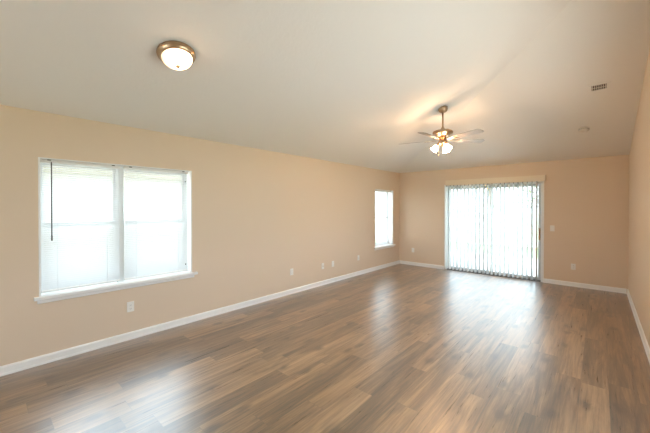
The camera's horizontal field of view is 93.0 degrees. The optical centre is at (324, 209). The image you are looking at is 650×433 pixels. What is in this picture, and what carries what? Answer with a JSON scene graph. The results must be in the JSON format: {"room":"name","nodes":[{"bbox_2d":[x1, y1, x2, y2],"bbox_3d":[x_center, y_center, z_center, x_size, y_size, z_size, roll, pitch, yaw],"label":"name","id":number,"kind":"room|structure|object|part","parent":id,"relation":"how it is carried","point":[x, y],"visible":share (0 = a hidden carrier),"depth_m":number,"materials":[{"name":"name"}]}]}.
{"room":"empty living room","nodes":[
{"label":"empty living room","id":0,"kind":"room"},
{"bbox_2d":[0,105,399,365],"bbox_3d":[-1.580,0.265,4.435,0.200,2.440,11.000,0,1,42],"label":"wall","id":1,"kind":"structure","parent":0,"point":[259,215],"depth_m":4.17,"materials":[{"name":"beige paint"}]},
{"bbox_2d":[34,157,197,303],"bbox_3d":[-2.304,0.197,3.577,0.234,1.411,1.593,0,1,42],"label":"window","id":2,"kind":"structure","parent":1,"relation":"in","point":[52,296],"depth_m":3.54,"materials":[{"name":"white plastic"}]},
{"bbox_3d":[-2.645,0.156,3.337,0.038,1.265,0.645,0,1,42],"label":"sash","id":3,"kind":"part","parent":2,"relation":"part of","materials":[{"name":"white plastic"}]},
{"bbox_2d":[40,159,119,292],"bbox_3d":[-2.545,0.159,3.248,0.055,1.304,0.664,0,1,42],"label":"mini blind","id":4,"kind":"object","parent":2,"relation":"attached to","point":[78,269],"visible":0.99,"depth_m":3.24,"materials":[{"name":"white plastic"}]},
{"bbox_3d":[-2.552,0.803,3.259,0.024,0.016,0.656,0,1,42],"label":"rail","id":5,"kind":"part","parent":4,"relation":"part of","materials":[{"name":"white plastic"}]},
{"bbox_3d":[-2.552,0.170,3.254,0.031,1.269,0.418,0,1,42],"label":"ladder cord","id":6,"kind":"part","parent":4,"relation":"part of","materials":[{"name":"white fabric"}]},
{"bbox_3d":[-2.285,0.849,3.566,0.184,0.032,1.593,0,1,42],"label":"sill","id":7,"kind":"part","parent":2,"relation":"part of","materials":[{"name":"white paint"}]},
{"bbox_3d":[-2.149,0.151,3.896,0.038,1.265,0.730,0,1,42],"label":"sash","id":8,"kind":"part","parent":2,"relation":"part of","materials":[{"name":"white plastic"}]},
{"bbox_2d":[123,166,187,279],"bbox_3d":[-2.057,0.155,3.804,0.048,1.304,0.733,0,1,42],"label":"mini blind","id":9,"kind":"object","parent":2,"relation":"attached to","point":[140,263],"visible":1,"depth_m":3.78,"materials":[{"name":"white plastic"}]},
{"bbox_3d":[-2.061,0.799,3.813,0.024,0.016,0.725,0,1,42],"label":"rail","id":10,"kind":"part","parent":9,"relation":"part of","materials":[{"name":"white plastic"}]},
{"bbox_3d":[-2.061,0.166,3.808,0.031,1.269,0.487,0,1,42],"label":"ladder cord","id":11,"kind":"part","parent":9,"relation":"part of","materials":[{"name":"white fabric"}]},
{"bbox_2d":[127,301,133,311],"bbox_3d":[-2.235,1.117,3.545,0.009,0.116,0.072,0,1,42],"label":"wall outlet","id":12,"kind":"object","parent":1,"relation":"attached to","point":[130,305],"visible":1,"depth_m":3.54,"materials":[{"name":"white plastic"}]},
{"bbox_2d":[0,260,399,376],"bbox_3d":[-1.497,1.442,4.370,0.020,0.086,10.600,0,1,42],"label":"baseboard","id":13,"kind":"structure","parent":1,"relation":"attached to","point":[18,366],"depth_m":3.71,"materials":[{"name":"white paint"}]},
{"bbox_2d":[374,189,395,249],"bbox_3d":[1.446,0.241,7.806,0.234,1.479,0.980,0,1,42],"label":"window","id":14,"kind":"structure","parent":1,"relation":"in","point":[388,194],"depth_m":8.10,"materials":[{"name":"white plastic"}]},
{"bbox_3d":[1.367,0.198,7.861,0.038,1.333,0.822,0,1,42],"label":"sash","id":15,"kind":"part","parent":14,"relation":"part of","materials":[{"name":"white plastic"}]},
{"bbox_3d":[1.370,0.208,7.858,0.050,1.413,0.882,0,1,42],"label":"frame","id":16,"kind":"part","parent":14,"relation":"part of","materials":[{"name":"white plastic"}]},
{"bbox_2d":[375,190,391,245],"bbox_3d":[1.460,0.201,7.774,0.042,1.372,0.838,0,1,42],"label":"mini blind","id":17,"kind":"object","parent":14,"relation":"attached to","point":[377,237],"visible":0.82,"depth_m":7.76,"materials":[{"name":"white plastic"}]},
{"bbox_3d":[1.465,0.927,7.794,0.184,0.032,0.980,0,1,42],"label":"sill","id":18,"kind":"part","parent":14,"relation":"part of","materials":[{"name":"white paint"}]},
{"bbox_2d":[0,0,649,172],"bbox_3d":[0.149,-1.600,2.888,4.820,1.421,11.000,0,1,42],"label":"ceiling","id":19,"kind":"structure","parent":0,"point":[351,82],"depth_m":3.23,"materials":[{"name":"white paint"}]},
{"bbox_2d":[156,40,195,69],"bbox_3d":[-1.243,-1.259,2.580,0.298,0.177,0.293,0,0,-25],"label":"dome light","id":20,"kind":"object","parent":19,"relation":"attached to","point":[177,55],"visible":1,"depth_m":2.50,"materials":[{"name":"white glass"}]},
{"bbox_3d":[-1.228,-1.228,2.568,0.238,0.076,0.238,-20,-12,40],"label":"lamp shade","id":21,"kind":"part","parent":20,"relation":"part of","materials":[{"name":"white glass"}]},
{"bbox_2d":[404,106,484,155],"bbox_3d":[1.770,-1.199,4.713,1.305,0.750,1.274,0,1,42],"label":"ceiling fan","id":22,"kind":"object","parent":19,"relation":"hanging from","point":[441,134],"visible":1,"depth_m":4.67,"materials":[{"name":"gold metal"}]},
{"bbox_3d":[1.487,-1.067,4.426,0.464,0.034,0.131,0,1,-44],"label":"blade","id":23,"kind":"part","parent":22,"relation":"part of","materials":[{"name":"brown wood"}]},
{"bbox_2d":[431,143,438,152],"bbox_3d":[1.695,-0.958,4.757,0.137,0.158,0.105,0,1,42],"label":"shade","id":24,"kind":"object","parent":22,"relation":"attached to","point":[436,146],"depth_m":4.74,"materials":[{"name":"white glass"}]},
{"bbox_2d":[444,142,451,150],"bbox_3d":[1.831,-0.957,4.623,0.133,0.158,0.112,0,1,42],"label":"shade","id":25,"kind":"object","parent":22,"relation":"attached to","point":[447,147],"depth_m":4.63,"materials":[{"name":"white glass"}]},
{"bbox_3d":[2.004,-1.066,4.334,0.131,0.034,0.464,0,0,-26],"label":"blade","id":26,"kind":"part","parent":22,"relation":"part of","materials":[{"name":"brown wood"}]},
{"bbox_3d":[2.251,-1.069,4.798,0.464,0.034,0.131,0,0,-8],"label":"blade","id":27,"kind":"part","parent":22,"relation":"part of","materials":[{"name":"brown wood"}]},
{"bbox_2d":[578,127,589,132],"bbox_3d":[4.098,-1.263,4.879,0.138,0.070,0.141,0,1,-43],"label":"smoke detector","id":28,"kind":"object","parent":19,"relation":"attached to","point":[582,129],"visible":1,"depth_m":4.85,"materials":[{"name":"beige plastic"}]},
{"bbox_2d":[587,81,610,92],"bbox_3d":[3.503,-1.565,3.942,0.224,0.050,0.163,0,1,42],"label":"ceiling vent","id":29,"kind":"object","parent":19,"relation":"in","point":[605,85],"visible":1,"depth_m":3.94,"materials":[{"name":"white metal"}]},
{"bbox_2d":[0,264,649,432],"bbox_3d":[0.149,1.556,2.911,4.820,0.120,11.000,0,1,42],"label":"floor","id":30,"kind":"structure","parent":0,"point":[398,348],"depth_m":2.88,"materials":[{"name":"wood"}]},
{"bbox_2d":[399,155,628,288],"bbox_3d":[3.732,0.246,6.942,4.420,2.440,0.200,0,1,42],"label":"wall","id":31,"kind":"structure","parent":0,"point":[586,200],"depth_m":5.98,"materials":[{"name":"beige paint"}]},
{"bbox_2d":[444,181,543,282],"bbox_3d":[3.658,0.434,6.867,1.998,2.065,0.012,0,1,42],"label":"trim","id":32,"kind":"structure","parent":31,"relation":"attached to","point":[543,181],"depth_m":6.21,"materials":[{"name":"white paint"}]},
{"bbox_2d":[447,181,542,281],"bbox_3d":[3.708,0.444,6.916,1.950,2.045,0.142,0,1,42],"label":"door","id":33,"kind":"structure","parent":31,"relation":"in","point":[540,183],"depth_m":6.42,"materials":[{"name":"white plastic"}]},
{"bbox_3d":[3.396,0.446,7.234,0.992,1.973,0.028,0,1,42],"label":"panel","id":34,"kind":"part","parent":33,"relation":"part of","materials":[{"name":"clear glass"}]},
{"bbox_3d":[4.058,0.450,6.601,0.938,1.973,0.028,0,1,42],"label":"panel","id":35,"kind":"part","parent":33,"relation":"part of","materials":[{"name":"clear glass"}]},
{"bbox_2d":[445,175,545,280],"bbox_3d":[3.659,0.370,6.798,1.961,2.125,0.112,0,1,42],"label":"vertical blind","id":36,"kind":"object","parent":31,"relation":"attached to","point":[522,179],"visible":1,"depth_m":6.79,"materials":[{"name":"beige plastic"}]},
{"bbox_2d":[400,260,626,293],"bbox_3d":[3.659,1.424,6.868,4.380,0.086,0.020,0,1,42],"label":"baseboard","id":37,"kind":"structure","parent":31,"relation":"attached to","point":[550,281],"depth_m":5.92,"materials":[{"name":"white paint"}]},
{"bbox_2d":[571,264,575,269],"bbox_3d":[4.752,1.094,5.903,0.072,0.116,0.009,0,1,42],"label":"wall outlet","id":38,"kind":"object","parent":31,"relation":"attached to","point":[573,266],"visible":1,"depth_m":5.90,"materials":[{"name":"white plastic"}]},
{"bbox_2d":[628,49,649,346],"bbox_3d":[1.877,-0.309,1.365,0.200,3.633,11.000,0,1,42],"label":"wall","id":39,"kind":"structure","parent":0,"point":[639,155],"depth_m":3.85,"materials":[{"name":"beige paint"}]},
{"bbox_2d":[627,289,649,363],"bbox_3d":[1.794,1.464,1.451,0.020,0.086,10.600,0,1,42],"label":"baseboard","id":40,"kind":"structure","parent":39,"relation":"attached to","point":[643,337],"depth_m":3.72,"materials":[{"name":"white paint"}]},
{"label":"outside","id":41,"kind":"structure","parent":0,"visible":0},
{"bbox_2d":[375,236,535,258],"bbox_3d":[2.012,1.726,8.344,80.000,0.300,80.000,0,1,42],"label":"lawn","id":42,"kind":"structure","parent":41,"point":[379,238],"depth_m":11.96,"materials":[{"name":"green plant"}]},
{"bbox_2d":[43,165,180,240],"bbox_3d":[-8.918,-0.424,8.332,6.840,4.000,18.500,0,1,42],"label":"house","id":43,"kind":"structure","parent":42,"relation":"on","point":[43,165],"depth_m":7.48,"materials":[{"name":"white paint"}]},
{"bbox_2d":[375,207,535,247],"bbox_3d":[6.626,0.712,13.585,18.060,1.650,0.125,0,1,42],"label":"privacy fence","id":44,"kind":"object","parent":42,"relation":"on","point":[515,210],"visible":0.17,"depth_m":13.09,"materials":[{"name":"white"}]},
{"bbox_3d":[7.525,0.718,12.745,0.120,1.650,0.062,0,1,42],"label":"fence post","id":45,"kind":"part","parent":44,"relation":"part of","materials":[{"name":"white"}]},
{"bbox_2d":[473,188,497,208],"bbox_3d":[9.384,-1.010,17.428,4.511,5.050,4.070,0,0,-30],"label":"tree","id":46,"kind":"object","parent":42,"relation":"on","point":[489,188],"visible":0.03,"depth_m":17.29,"materials":[{"name":"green plant"}]},
{"bbox_2d":[502,187,535,209],"bbox_3d":[10.810,-0.547,14.039,5.304,4.182,4.673,0,1,42],"label":"tree","id":47,"kind":"object","parent":42,"relation":"on","point":[529,191],"visible":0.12,"depth_m":14.44,"materials":[{"name":"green plant"}]},
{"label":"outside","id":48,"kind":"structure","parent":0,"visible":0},
{"bbox_2d":[451,251,537,276],"bbox_3d":[5.143,1.533,8.106,7.400,0.090,3.400,0,1,42],"label":"patio slab","id":49,"kind":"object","parent":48,"point":[515,258],"visible":0.03,"depth_m":8.49,"materials":[{"name":"concrete"}]},
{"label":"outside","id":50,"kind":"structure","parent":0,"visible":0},
{"bbox_3d":[-4.428,1.583,4.699,4.400,0.040,20.000,0,1,42],"label":"side walk","id":51,"kind":"structure","parent":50,"visible":0},
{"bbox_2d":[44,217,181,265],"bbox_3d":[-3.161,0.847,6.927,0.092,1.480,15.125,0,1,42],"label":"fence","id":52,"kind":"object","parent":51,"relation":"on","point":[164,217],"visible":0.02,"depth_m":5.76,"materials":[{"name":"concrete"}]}
]}

